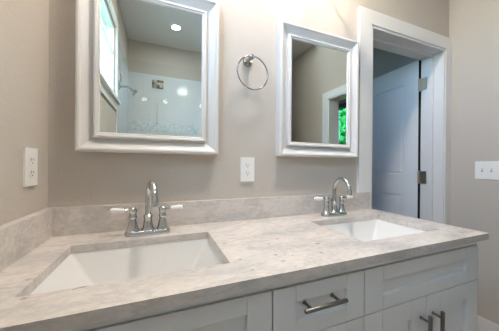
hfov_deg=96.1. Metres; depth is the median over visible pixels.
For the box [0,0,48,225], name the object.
wall
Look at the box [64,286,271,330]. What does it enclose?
base cabinet
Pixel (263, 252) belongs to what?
countertop
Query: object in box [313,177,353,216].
faucet
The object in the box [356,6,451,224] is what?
trim
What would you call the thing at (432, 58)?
door frame
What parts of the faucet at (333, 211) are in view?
handle, plate, spout, handle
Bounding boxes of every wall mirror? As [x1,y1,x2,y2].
[74,0,218,154]
[275,20,358,157]
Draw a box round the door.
[372,60,426,218]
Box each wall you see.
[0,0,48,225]
[47,0,448,207]
[373,47,416,78]
[449,0,498,324]
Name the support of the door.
in the wall at (246, 117)
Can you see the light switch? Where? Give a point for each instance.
(483, 169)
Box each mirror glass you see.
[100,0,201,136]
[291,39,346,144]
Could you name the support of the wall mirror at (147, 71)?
attached to the wall at (246, 117)
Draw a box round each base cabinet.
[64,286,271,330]
[362,242,477,330]
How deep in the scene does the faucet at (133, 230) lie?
0.83 m
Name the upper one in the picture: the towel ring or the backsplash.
the towel ring
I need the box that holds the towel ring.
[237,54,267,89]
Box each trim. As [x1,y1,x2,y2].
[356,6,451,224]
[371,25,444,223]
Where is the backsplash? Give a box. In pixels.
[53,192,369,236]
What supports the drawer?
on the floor
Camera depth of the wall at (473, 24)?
1.54 m
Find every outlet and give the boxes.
[23,147,37,186]
[240,157,254,181]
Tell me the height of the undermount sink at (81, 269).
0.148 m
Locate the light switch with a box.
[475,161,498,179]
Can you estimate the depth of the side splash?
0.63 m
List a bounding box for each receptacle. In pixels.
[29,156,34,164]
[29,169,34,177]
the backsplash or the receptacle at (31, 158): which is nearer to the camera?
the receptacle at (31, 158)
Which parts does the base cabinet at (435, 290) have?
door, handle, handle, door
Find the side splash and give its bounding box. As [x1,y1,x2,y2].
[0,207,54,271]
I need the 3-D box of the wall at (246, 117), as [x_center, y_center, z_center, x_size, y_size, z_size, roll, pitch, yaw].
[0.429,-0.287,1.346,2.544,2.900,0.140,0,0,-22]
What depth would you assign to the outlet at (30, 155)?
0.69 m
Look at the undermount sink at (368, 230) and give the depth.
1.14 m
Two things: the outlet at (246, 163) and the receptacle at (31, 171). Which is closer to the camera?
the receptacle at (31, 171)
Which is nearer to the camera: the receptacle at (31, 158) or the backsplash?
the receptacle at (31, 158)
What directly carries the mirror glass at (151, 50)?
attached to the wall mirror at (147, 71)
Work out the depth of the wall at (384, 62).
2.86 m
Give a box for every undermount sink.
[30,238,223,294]
[323,219,424,241]
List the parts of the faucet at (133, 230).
lever, handle, plate, spout, handle, lever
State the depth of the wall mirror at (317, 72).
1.21 m
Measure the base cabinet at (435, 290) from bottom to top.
0.874 m
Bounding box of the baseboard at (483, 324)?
[477,315,498,330]
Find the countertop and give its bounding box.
[0,209,488,330]
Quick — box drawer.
[271,266,363,330]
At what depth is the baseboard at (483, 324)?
1.49 m
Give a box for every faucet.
[108,180,183,236]
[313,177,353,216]
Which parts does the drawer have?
handle, drawer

